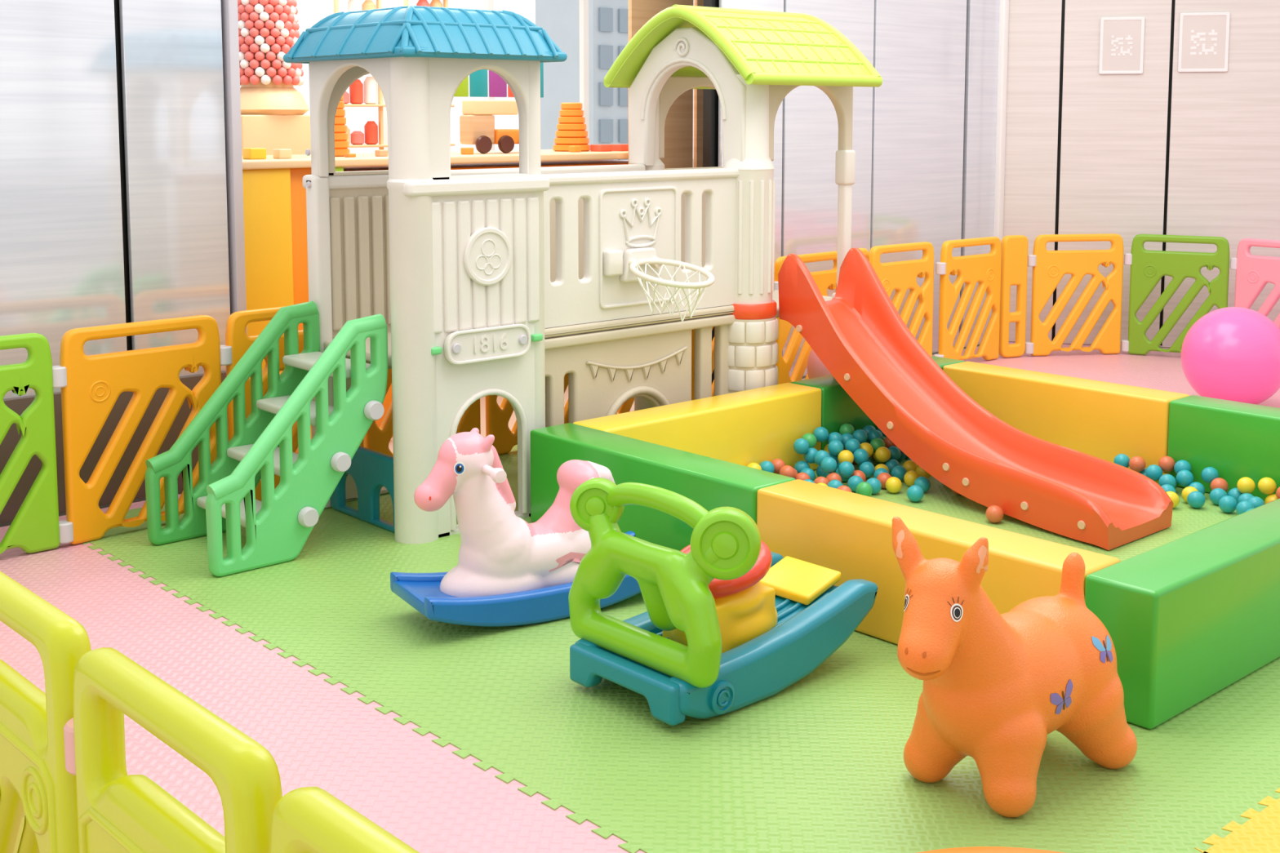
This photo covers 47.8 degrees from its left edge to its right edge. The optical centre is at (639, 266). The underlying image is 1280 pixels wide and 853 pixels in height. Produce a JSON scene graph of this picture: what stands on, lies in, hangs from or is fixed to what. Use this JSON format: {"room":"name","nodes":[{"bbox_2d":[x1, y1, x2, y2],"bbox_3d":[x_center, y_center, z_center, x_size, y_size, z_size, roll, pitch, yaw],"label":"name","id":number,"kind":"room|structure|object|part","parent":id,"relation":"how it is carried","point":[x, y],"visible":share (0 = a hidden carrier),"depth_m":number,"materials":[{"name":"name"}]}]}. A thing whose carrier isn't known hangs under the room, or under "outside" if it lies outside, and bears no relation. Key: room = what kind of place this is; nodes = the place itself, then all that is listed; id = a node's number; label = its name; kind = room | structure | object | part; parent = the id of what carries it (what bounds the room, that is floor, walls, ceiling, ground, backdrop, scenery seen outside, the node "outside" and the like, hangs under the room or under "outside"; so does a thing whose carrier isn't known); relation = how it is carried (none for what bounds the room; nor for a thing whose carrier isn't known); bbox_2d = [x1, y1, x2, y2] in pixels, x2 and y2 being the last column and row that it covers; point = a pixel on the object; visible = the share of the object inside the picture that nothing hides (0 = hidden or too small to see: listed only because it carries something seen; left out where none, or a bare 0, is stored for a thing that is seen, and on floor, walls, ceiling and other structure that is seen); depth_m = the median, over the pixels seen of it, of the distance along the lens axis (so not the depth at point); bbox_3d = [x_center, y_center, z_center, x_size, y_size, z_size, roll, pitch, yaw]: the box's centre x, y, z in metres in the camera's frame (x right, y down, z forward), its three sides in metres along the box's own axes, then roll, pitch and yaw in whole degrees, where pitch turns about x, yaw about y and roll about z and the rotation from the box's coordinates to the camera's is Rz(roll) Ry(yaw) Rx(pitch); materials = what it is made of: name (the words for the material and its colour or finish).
{"room":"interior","nodes":[
{"label":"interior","id":0,"kind":"room"},
{"bbox_2d":[0,0,230,399],"bbox_3d":[-3.378,-0.601,4.281,4.580,3.300,0.030,-5,8,-42],"label":"wall","id":1,"kind":"structure","parent":0,"point":[62,262],"depth_m":5.52,"materials":[{"name":"white glass"}]},
{"bbox_2d":[0,370,228,524],"bbox_3d":[-3.358,0.814,4.408,4.600,0.460,0.030,-5,8,-42],"label":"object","id":2,"kind":"structure","parent":1,"relation":"attached to","point":[18,405],"depth_m":5.55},
{"bbox_2d":[221,0,247,334],"bbox_3d":[-1.673,-0.766,5.860,0.040,3.300,0.140,-5,8,-42],"label":"door frame","id":3,"kind":"structure","parent":1,"relation":"attached to","point":[229,15],"depth_m":5.85,"materials":[{"name":"grey metal"}]},
{"bbox_2d":[114,0,132,350],"bbox_3d":[-3.448,-0.603,4.299,4.720,3.300,0.060,-5,8,-42],"label":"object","id":4,"kind":"structure","parent":0,"point":[117,16],"depth_m":5.60,"materials":[{"name":"black metal"}]},
{"bbox_2d":[0,344,979,527],"bbox_3d":[0.982,0.942,5.745,17.000,0.046,21.000,-5,8,-42],"label":"floor","id":5,"kind":"structure","parent":0,"point":[482,400],"depth_m":7.22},
{"bbox_2d":[237,0,311,155],"bbox_3d":[-2.204,-0.747,8.540,0.550,2.700,0.540,-5,8,-42],"label":"display","id":6,"kind":"object","parent":5,"relation":"on","point":[273,110],"visible":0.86,"depth_m":8.30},
{"bbox_2d":[249,372,392,453],"bbox_3d":[-1.511,0.652,6.571,0.750,0.330,0.290,-5,8,-42],"label":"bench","id":7,"kind":"object","parent":5,"relation":"on","point":[388,399],"visible":0.02,"depth_m":6.68,"materials":[{"name":"orange plastic"}]},
{"bbox_2d":[333,0,387,149],"bbox_3d":[-1.770,-0.661,9.006,0.325,2.432,0.250,-5,8,-42],"label":"display shelf","id":8,"kind":"object","parent":5,"relation":"on","point":[369,87],"visible":0.27,"depth_m":8.95,"materials":[{"name":"wood"}]},
{"bbox_2d":[403,0,454,146],"bbox_3d":[-1.399,-0.695,9.341,0.325,2.429,0.250,-5,8,-42],"label":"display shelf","id":9,"kind":"object","parent":5,"relation":"on","point":[437,3],"visible":0.05,"depth_m":9.25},
{"bbox_2d":[242,149,628,372],"bbox_3d":[-1.061,0.031,7.886,2.840,1.290,0.800,-5,8,-42],"label":"counter","id":10,"kind":"object","parent":5,"relation":"on","point":[274,194],"depth_m":6.81,"materials":[{"name":"orange wood"}]},
{"bbox_2d":[334,94,350,156],"bbox_3d":[-1.552,-0.760,7.328,0.150,0.400,0.150,-5,8,-42],"label":"cone","id":11,"kind":"object","parent":10,"relation":"on","point":[341,144],"visible":0.34,"depth_m":7.29,"materials":[{"name":"orange plastic"}]},
{"bbox_2d":[242,143,628,159],"bbox_3d":[-0.973,-0.620,7.665,2.426,0.052,0.096,-5,8,-42],"label":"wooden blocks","id":12,"kind":"object","parent":10,"relation":"on","point":[247,153],"visible":0.72,"depth_m":7.30,"materials":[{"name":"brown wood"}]},
{"bbox_2d":[242,149,628,169],"bbox_3d":[-1.061,-0.590,7.820,2.840,0.040,0.800,-5,8,-42],"label":"countertop","id":13,"kind":"structure","parent":10,"relation":"on","point":[297,161],"depth_m":7.47,"materials":[{"name":"beige wood"}]},
{"bbox_2d":[459,99,519,153],"bbox_3d":[-0.780,-0.770,7.953,0.420,0.290,0.195,-5,8,-42],"label":"toy truck","id":14,"kind":"object","parent":10,"relation":"on","point":[477,126],"visible":0.79,"depth_m":7.85,"materials":[{"name":"brown wood"}]},
{"bbox_2d":[552,102,590,151],"bbox_3d":[-0.396,-0.810,8.377,0.220,0.280,0.220,-5,8,-42],"label":"cone","id":15,"kind":"object","parent":10,"relation":"on","point":[571,126],"visible":0.97,"depth_m":8.30,"materials":[{"name":"orange plastic"}]},
{"bbox_2d":[535,0,628,159],"bbox_3d":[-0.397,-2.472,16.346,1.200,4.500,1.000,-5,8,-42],"label":"picture","id":16,"kind":"object","parent":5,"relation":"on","point":[560,19],"visible":0.22,"depth_m":15.87},
{"bbox_2d":[598,44,613,68],"bbox_3d":[-0.370,-2.277,15.692,0.180,0.250,0.030,-5,8,-42],"label":"window","id":17,"kind":"structure","parent":16,"relation":"attached to","point":[605,51],"depth_m":15.67,"materials":[{"name":"grey glass"}]},
{"bbox_2d":[598,7,613,31],"bbox_3d":[-0.370,-2.675,15.650,0.180,0.250,0.030,-5,8,-42],"label":"window","id":18,"kind":"structure","parent":16,"relation":"attached to","point":[605,15],"depth_m":15.63,"materials":[{"name":"grey glass"}]},
{"bbox_2d":[599,119,613,142],"bbox_3d":[-0.370,-1.482,15.776,0.180,0.250,0.030,-5,8,-42],"label":"window","id":19,"kind":"structure","parent":16,"relation":"attached to","point":[606,126],"depth_m":15.76,"materials":[{"name":"glass"}]},
{"bbox_2d":[599,82,613,105],"bbox_3d":[-0.370,-1.879,15.734,0.180,0.250,0.030,-5,8,-42],"label":"window","id":20,"kind":"structure","parent":16,"relation":"attached to","point":[606,94],"depth_m":15.71,"materials":[{"name":"grey glass"}]},
{"bbox_2d":[617,45,625,56],"bbox_3d":[-0.162,-2.297,15.879,0.180,0.250,0.030,-5,8,-42],"label":"window","id":21,"kind":"structure","parent":16,"relation":"attached to","point":[620,48],"depth_m":15.81,"materials":[{"name":"grey glass"}]},
{"bbox_2d":[617,119,628,142],"bbox_3d":[-0.162,-1.501,15.963,0.180,0.250,0.030,-5,8,-42],"label":"window","id":22,"kind":"structure","parent":16,"relation":"attached to","point":[623,124],"depth_m":15.92,"materials":[{"name":"grey glass"}]},
{"bbox_2d":[617,87,628,105],"bbox_3d":[-0.162,-1.899,15.921,0.180,0.250,0.030,-5,8,-42],"label":"window","id":23,"kind":"structure","parent":16,"relation":"attached to","point":[623,92],"depth_m":15.88,"materials":[{"name":"white glass"}]},
{"bbox_2d":[617,8,628,32],"bbox_3d":[-0.162,-2.695,15.837,0.180,0.250,0.030,-5,8,-42],"label":"window","id":24,"kind":"structure","parent":16,"relation":"attached to","point":[623,14],"depth_m":15.80,"materials":[{"name":"grey glass"}]},
{"bbox_2d":[0,341,1279,852],"bbox_3d":[2.021,0.964,5.270,9.300,0.012,5.900,-5,8,-42],"label":"mat","id":25,"kind":"object","parent":5,"relation":"on","point":[433,799],"visible":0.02,"depth_m":3.65,"materials":[{"name":"plastic"}]},
{"bbox_2d":[0,333,59,554],"bbox_3d":[-2.260,0.623,4.792,0.628,0.760,0.060,-5,8,-42],"label":"fence panel","id":26,"kind":"object","parent":25,"relation":"on","point":[34,528],"visible":1,"depth_m":4.93,"materials":[{"name":"green plastic"}]},
{"bbox_2d":[0,571,91,852],"bbox_3d":[-1.012,0.880,2.340,0.078,0.760,0.588,-6,8,-43],"label":"fence panel","id":27,"kind":"object","parent":25,"relation":"on","point":[38,812],"visible":0.78,"depth_m":2.17,"materials":[{"name":"yellow plastic"}]},
{"bbox_3d":[-1.017,0.875,2.307,0.020,0.321,0.476,-6,8,-42],"label":"relief rail","id":28,"kind":"part","parent":27,"relation":"part of","materials":[{"name":"yellow plastic"}]},
{"bbox_2d":[63,647,282,852],"bbox_3d":[-0.623,0.925,1.913,0.078,0.760,0.568,-6,8,-43],"label":"fence panel","id":29,"kind":"object","parent":25,"relation":"on","point":[118,812],"visible":0.98,"depth_m":1.87,"materials":[{"name":"yellow plastic"}]},
{"bbox_3d":[-0.627,0.920,1.879,0.020,0.321,0.460,-6,8,-42],"label":"relief rail","id":30,"kind":"part","parent":29,"relation":"part of","materials":[{"name":"yellow plastic"}]},
{"bbox_2d":[269,786,419,852],"bbox_3d":[-0.236,0.970,1.490,0.078,0.760,0.578,-6,8,-43],"label":"fence panel","id":31,"kind":"object","parent":25,"relation":"on","point":[306,820],"visible":1,"depth_m":1.54,"materials":[{"name":"yellow plastic"}]},
{"bbox_2d":[857,248,871,262],"bbox_3d":[1.209,0.278,8.072,0.060,0.760,0.279,5,8,41],"label":"fence panel","id":32,"kind":"object","parent":25,"relation":"on","point":[865,251],"visible":0.02,"depth_m":8.06,"materials":[{"name":"orange plastic"}]},
{"bbox_2d":[869,241,933,355],"bbox_3d":[1.496,0.249,8.350,0.598,0.760,0.060,-5,8,-39],"label":"fence panel","id":33,"kind":"object","parent":25,"relation":"on","point":[899,276],"visible":0.42,"depth_m":8.39,"materials":[{"name":"orange plastic"}]},
{"bbox_2d":[933,236,1001,359],"bbox_3d":[1.980,0.211,8.707,0.598,0.760,0.062,-5,8,-39],"label":"fence panel","id":34,"kind":"object","parent":25,"relation":"on","point":[983,268],"visible":0.89,"depth_m":8.69,"materials":[{"name":"orange plastic"}]},
{"bbox_2d":[918,846,1062,852],"bbox_3d":[0.574,1.142,2.028,0.770,0.305,0.770,-5,8,-42],"label":"round stool","id":35,"kind":"object","parent":25,"relation":"on","point":[976,849],"visible":1,"depth_m":2.37,"materials":[{"name":"orange plastic"}]},
{"bbox_2d":[999,235,1028,357],"bbox_3d":[2.314,0.185,8.957,0.180,0.760,0.050,-3,7,-23],"label":"fence panel","id":36,"kind":"object","parent":25,"relation":"on","point":[1014,264],"visible":1,"depth_m":8.93,"materials":[{"name":"orange plastic"}]},
{"bbox_2d":[1024,233,1124,355],"bbox_3d":[2.715,0.176,9.042,0.630,0.760,0.061,-1,6,-9],"label":"fence panel","id":37,"kind":"object","parent":25,"relation":"on","point":[1049,267],"visible":1,"depth_m":9.02,"materials":[{"name":"orange plastic"}]},
{"bbox_2d":[1120,234,1230,355],"bbox_3d":[3.312,0.185,8.956,0.616,0.760,0.062,3,7,28],"label":"fence panel","id":38,"kind":"object","parent":25,"relation":"on","point":[1148,267],"visible":0.89,"depth_m":8.95,"materials":[{"name":"green plastic"}]},
{"bbox_2d":[1180,306,1279,404],"bbox_3d":[3.055,0.467,7.423,0.520,0.520,0.520,-5,8,-42],"label":"exercise ball","id":39,"kind":"object","parent":25,"relation":"on","point":[1231,353],"visible":0.83,"depth_m":7.24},
{"bbox_2d":[1230,238,1279,328],"bbox_3d":[3.789,0.224,8.590,0.060,0.760,0.610,-5,8,-38],"label":"fence panel","id":40,"kind":"object","parent":25,"relation":"on","point":[1253,273],"visible":0.61,"depth_m":8.66,"materials":[{"name":"pink plastic"}]},
{"bbox_2d":[628,0,703,168],"bbox_3d":[0.314,-1.032,8.390,1.000,3.300,0.030,-5,8,-42],"label":"door","id":41,"kind":"structure","parent":5,"relation":"on","point":[682,149],"depth_m":8.31,"materials":[{"name":"brown wood"}]},
{"bbox_2d":[80,444,1279,852],"bbox_3d":[1.051,1.010,4.798,4.074,0.012,5.100,-5,8,-42],"label":"mat","id":42,"kind":"object","parent":5,"relation":"on","point":[816,765],"visible":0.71,"depth_m":3.53,"materials":[{"name":"plastic"}]},
{"bbox_2d":[52,315,221,544],"bbox_3d":[-1.808,0.577,5.222,0.060,0.760,0.639,6,8,44],"label":"fence panel","id":43,"kind":"object","parent":42,"relation":"on","point":[91,386],"visible":0.84,"depth_m":5.15,"materials":[{"name":"orange plastic"}]},
{"bbox_2d":[144,301,387,577],"bbox_3d":[-1.298,0.572,5.054,0.679,0.807,0.562,-5,8,-42],"label":"stairs","id":44,"kind":"structure","parent":42,"relation":"on","point":[278,526],"depth_m":4.99,"materials":[{"name":"green plastic"}]},
{"bbox_2d":[220,306,364,501],"bbox_3d":[-1.362,0.532,5.658,0.628,0.760,0.062,-6,8,-45],"label":"fence panel","id":45,"kind":"object","parent":42,"relation":"on","point":[237,342],"visible":0.11,"depth_m":5.48,"materials":[{"name":"orange plastic"}]},
{"bbox_2d":[363,368,480,456],"bbox_3d":[-0.937,0.484,6.110,0.628,0.760,0.060,-6,8,-45],"label":"fence panel","id":46,"kind":"object","parent":42,"relation":"on","point":[376,438],"visible":0.06,"depth_m":6.00,"materials":[{"name":"orange plastic"}]},
{"bbox_2d":[390,427,640,626],"bbox_3d":[-0.314,0.758,4.402,0.842,0.568,0.331,-4,7,-31],"label":"rocking horse","id":47,"kind":"object","parent":42,"relation":"on","point":[510,571],"visible":0.78,"depth_m":4.25},
{"bbox_3d":[-0.483,0.588,4.281,0.026,0.026,0.291,-4,7,-31],"label":"handle","id":48,"kind":"part","parent":47,"relation":"part of","materials":[{"name":"white plastic"}]},
{"bbox_3d":[-0.407,0.601,4.157,0.043,0.044,0.042,-5,8,-42],"label":"handle knob","id":49,"kind":"part","parent":47,"relation":"part of","materials":[{"name":"white plastic"}]},
{"bbox_3d":[-0.381,0.961,4.535,0.842,0.137,0.047,-4,7,-31],"label":"rocker rail","id":50,"kind":"part","parent":47,"relation":"part of","materials":[{"name":"plastic"}]},
{"bbox_3d":[-0.246,0.984,4.314,0.842,0.137,0.047,-4,7,-31],"label":"rocker rail","id":51,"kind":"part","parent":47,"relation":"part of","materials":[{"name":"blue plastic"}]},
{"bbox_2d":[483,373,568,455],"bbox_3d":[-0.478,0.441,6.524,0.628,0.760,0.060,-6,8,-45],"label":"fence panel","id":52,"kind":"object","parent":42,"relation":"on","point":[497,418],"visible":0.14,"depth_m":6.39,"materials":[{"name":"orange plastic"}]},
{"bbox_2d":[283,4,882,544],"bbox_3d":[-0.098,-0.109,5.980,2.548,1.972,1.125,-5,8,-42],"label":"play castle","id":53,"kind":"object","parent":42,"relation":"on","point":[508,283],"visible":0.94,"depth_m":5.54},
{"bbox_3d":[-1.205,-0.544,5.414,0.045,0.450,0.060,-5,8,-42],"label":"post","id":54,"kind":"part","parent":53,"relation":"part of","materials":[{"name":"beige plastic"}]},
{"bbox_3d":[-1.212,0.292,5.495,0.065,1.270,0.080,-5,8,-42],"label":"post","id":55,"kind":"part","parent":53,"relation":"part of","materials":[{"name":"beige plastic"}]},
{"bbox_3d":[-1.016,-0.541,5.200,0.045,0.450,0.610,-5,8,-42],"label":"arch frame","id":56,"kind":"part","parent":53,"relation":"part of","materials":[{"name":"beige plastic"}]},
{"bbox_3d":[-1.015,0.810,5.356,0.040,0.270,0.470,-5,8,-42],"label":"panel","id":57,"kind":"part","parent":53,"relation":"part of","materials":[{"name":"teal plastic"}]},
{"bbox_3d":[-0.601,-0.579,5.560,0.045,0.450,0.630,-5,8,-42],"label":"arch frame","id":58,"kind":"part","parent":53,"relation":"part of","materials":[{"name":"beige plastic"}]},
{"bbox_3d":[-0.552,0.278,5.207,0.360,0.110,0.030,-5,8,-42],"label":"number plate","id":59,"kind":"part","parent":53,"relation":"part of","materials":[{"name":"beige plastic"}]},
{"bbox_3d":[-0.412,-0.120,6.263,1.105,0.570,0.050,-5,8,-42],"label":"bridge panel","id":60,"kind":"part","parent":53,"relation":"part of","materials":[{"name":"beige plastic"}]},
{"bbox_3d":[-0.030,-0.013,5.720,0.040,0.049,0.058,-5,8,-42],"label":"hoop arm","id":61,"kind":"part","parent":53,"relation":"part of"},
{"bbox_3d":[-0.007,0.382,5.841,0.543,0.062,0.012,-5,8,-42],"label":"bunting cord","id":62,"kind":"part","parent":53,"relation":"part of","materials":[{"name":"beige plastic"}]},
{"bbox_3d":[-0.016,0.560,5.895,1.105,0.655,0.050,-5,8,-42],"label":"bridge panel","id":63,"kind":"part","parent":53,"relation":"part of","materials":[{"name":"beige plastic"}]},
{"bbox_3d":[-0.005,0.584,5.860,0.392,0.198,0.032,-5,8,-42],"label":"arch trim","id":64,"kind":"part","parent":53,"relation":"part of","materials":[{"name":"beige plastic"}]},
{"bbox_3d":[-0.009,-0.074,5.821,1.105,0.570,0.050,-5,8,-42],"label":"bridge panel","id":65,"kind":"part","parent":53,"relation":"part of","materials":[{"name":"beige plastic"}]},
{"bbox_3d":[0.059,-0.021,5.800,0.040,0.049,0.058,-5,8,-42],"label":"hoop arm","id":66,"kind":"part","parent":53,"relation":"part of"},
{"bbox_3d":[0.187,-0.783,6.353,0.020,0.271,0.540,-5,8,-42],"label":"gable arch trim","id":67,"kind":"part","parent":53,"relation":"part of","materials":[{"name":"beige plastic"}]},
{"bbox_3d":[0.306,-0.713,6.883,0.630,0.380,0.045,-5,8,-42],"label":"arch frame","id":68,"kind":"part","parent":53,"relation":"part of","materials":[{"name":"beige plastic"}]},
{"bbox_3d":[0.729,-0.664,6.418,0.630,0.380,0.045,-5,8,-42],"label":"arch frame","id":69,"kind":"part","parent":53,"relation":"part of","materials":[{"name":"beige plastic"}]},
{"bbox_3d":[0.942,-0.132,6.662,0.055,0.570,0.050,-5,8,-42],"label":"slim post","id":70,"kind":"part","parent":53,"relation":"part of","materials":[{"name":"beige plastic"}]},
{"bbox_3d":[0.942,-0.455,6.628,0.075,0.160,0.070,-5,8,-42],"label":"slim post","id":71,"kind":"part","parent":53,"relation":"part of","materials":[{"name":"beige plastic"}]},
{"bbox_2d":[615,397,634,414],"bbox_3d":[-0.018,0.397,6.938,0.628,0.760,0.060,-6,8,-45],"label":"fence panel","id":72,"kind":"object","parent":42,"relation":"on","point":[626,406],"visible":0.02,"depth_m":6.88,"materials":[{"name":"orange plastic"}]},
{"bbox_2d":[691,326,714,399],"bbox_3d":[0.441,0.354,7.352,0.628,0.760,0.060,-6,8,-45],"label":"fence panel","id":73,"kind":"object","parent":42,"relation":"on","point":[692,330],"visible":0.02,"depth_m":7.17,"materials":[{"name":"orange plastic"}]},
{"bbox_2d":[568,477,877,725],"bbox_3d":[0.230,0.821,3.887,0.780,0.550,0.592,-5,8,-42],"label":"ride-on rocker","id":74,"kind":"object","parent":42,"relation":"on","point":[730,623],"visible":1,"depth_m":3.71,"materials":[{"name":"green plastic"}]},
{"bbox_3d":[0.040,0.825,3.707,0.180,0.368,0.540,-5,8,-42],"label":"frame","id":75,"kind":"part","parent":74,"relation":"part of","materials":[{"name":"green plastic"}]},
{"bbox_3d":[0.124,0.973,4.036,0.760,0.218,0.080,-5,8,-42],"label":"rail","id":76,"kind":"part","parent":74,"relation":"part of","materials":[{"name":"teal plastic"}]},
{"bbox_3d":[0.227,0.934,3.888,0.336,0.229,0.238,-5,8,-42],"label":"yellow seat","id":77,"kind":"part","parent":74,"relation":"part of","materials":[{"name":"yellow plastic"}]},
{"bbox_3d":[0.212,0.799,3.861,0.286,0.116,0.276,-5,8,-42],"label":"red seat","id":78,"kind":"part","parent":74,"relation":"part of","materials":[{"name":"red plastic"}]},
{"bbox_3d":[0.359,1.000,3.778,0.760,0.218,0.080,-5,8,-42],"label":"rail","id":79,"kind":"part","parent":74,"relation":"part of","materials":[{"name":"teal plastic"}]},
{"bbox_3d":[0.443,0.885,4.081,0.145,0.066,0.210,-5,8,-42],"label":"yellow plate","id":80,"kind":"part","parent":74,"relation":"part of","materials":[{"name":"yellow plastic"}]},
{"bbox_2d":[774,250,837,384],"bbox_3d":[0.896,0.310,7.763,0.618,0.760,0.060,-6,8,-45],"label":"fence panel","id":81,"kind":"object","parent":42,"relation":"on","point":[824,280],"visible":0.18,"depth_m":7.69,"materials":[{"name":"orange plastic"}]},
{"bbox_2d":[807,349,831,378],"bbox_3d":[1.057,0.526,7.535,0.370,0.370,0.370,-5,8,-42],"label":"ball","id":82,"kind":"object","parent":42,"relation":"on","point":[815,367],"visible":0.08,"depth_m":7.44,"materials":[{"name":"pink plastic"}]},
{"bbox_2d":[529,355,1279,728],"bbox_3d":[1.326,0.782,5.235,2.448,0.349,2.468,-5,8,-42],"label":"pit","id":83,"kind":"object","parent":42,"relation":"on","point":[1187,618],"visible":0.57,"depth_m":4.46,"materials":[{"name":"multicoloured plastic"}]},
{"bbox_2d":[777,247,1173,550],"bbox_3d":[1.274,0.444,5.786,0.456,0.898,1.792,-4,7,-35],"label":"slide","id":84,"kind":"object","parent":42,"relation":"on","point":[860,335],"visible":1,"depth_m":5.83,"materials":[{"name":"plastic"}]},
{"bbox_2d":[892,516,1137,817],"bbox_3d":[0.813,0.856,3.229,0.679,0.628,0.354,-5,8,-42],"label":"horse","id":85,"kind":"object","parent":42,"relation":"on","point":[996,685],"visible":1,"depth_m":3.11},
{"bbox_2d":[1194,787,1279,852],"bbox_3d":[2.917,1.154,3.413,3.280,0.012,1.730,-5,8,-42],"label":"mat","id":86,"kind":"object","parent":42,"relation":"on","point":[1260,833],"visible":1,"depth_m":3.02,"materials":[{"name":"plastic"}]},
{"bbox_2d":[453,62,543,97],"bbox_3d":[-0.960,-1.354,9.828,0.900,0.400,0.020,-5,8,-42],"label":"hanging banner","id":87,"kind":"object","parent":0,"point":[478,86],"visible":0.29,"depth_m":9.75,"materials":[{"name":"multicoloured fabric"}]},
{"bbox_2d":[702,0,967,383],"bbox_3d":[1.341,-1.056,8.618,2.650,3.300,0.060,-5,8,-42],"label":"wall","id":88,"kind":"structure","parent":0,"point":[710,96],"depth_m":7.75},
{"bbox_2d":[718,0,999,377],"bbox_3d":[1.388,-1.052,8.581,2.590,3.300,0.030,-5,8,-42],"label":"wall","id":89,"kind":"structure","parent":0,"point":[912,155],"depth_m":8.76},
{"bbox_2d":[1003,0,1279,347],"bbox_3d":[5.621,-1.060,8.653,6.757,3.300,0.030,2,6,14],"label":"wall","id":90,"kind":"structure","parent":0,"point":[1224,167],"depth_m":9.28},
{"bbox_2d":[993,0,1008,242],"bbox_3d":[2.357,-1.141,9.421,0.060,3.300,0.050,-5,8,-42],"label":"trim","id":91,"kind":"structure","parent":90,"relation":"attached to","point":[1004,4],"depth_m":9.42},
{"bbox_2d":[1098,16,1144,74],"bbox_3d":[3.078,-1.413,9.233,0.268,0.360,0.012,2,6,14],"label":"wall sign","id":92,"kind":"object","parent":90,"relation":"attached to","point":[1122,39],"visible":1,"depth_m":9.23,"materials":[{"name":"plastic"}]},
{"bbox_2d":[1177,12,1230,71],"bbox_3d":[3.555,-1.415,9.112,0.296,0.370,0.012,2,6,14],"label":"wall sign","id":93,"kind":"object","parent":90,"relation":"attached to","point":[1203,37],"visible":1,"depth_m":9.11,"materials":[{"name":"plastic"}]},
{"bbox_3d":[-2.341,-0.180,10.809,13.000,1.100,0.100,-5,8,-42],"label":"wall","id":94,"kind":"structure","parent":0,"visible":0},
{"bbox_2d":[377,0,388,152],"bbox_3d":[-1.958,-2.203,10.920,0.060,2.900,0.060,-5,8,-42],"label":"mullion","id":95,"kind":"object","parent":94,"relation":"on","point":[384,2],"visible":0.02,"depth_m":11.01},
{"bbox_2d":[483,0,494,150],"bbox_3d":[-1.217,-2.273,11.588,0.060,2.900,0.060,-5,8,-42],"label":"mullion","id":96,"kind":"object","parent":94,"relation":"on","point":[487,4],"visible":0.02,"depth_m":11.60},
{"bbox_2d":[579,0,589,144],"bbox_3d":[-0.476,-2.344,12.256,0.060,2.900,0.060,-5,8,-42],"label":"mullion","id":97,"kind":"object","parent":94,"relation":"on","point":[584,4],"visible":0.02,"depth_m":12.30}
]}

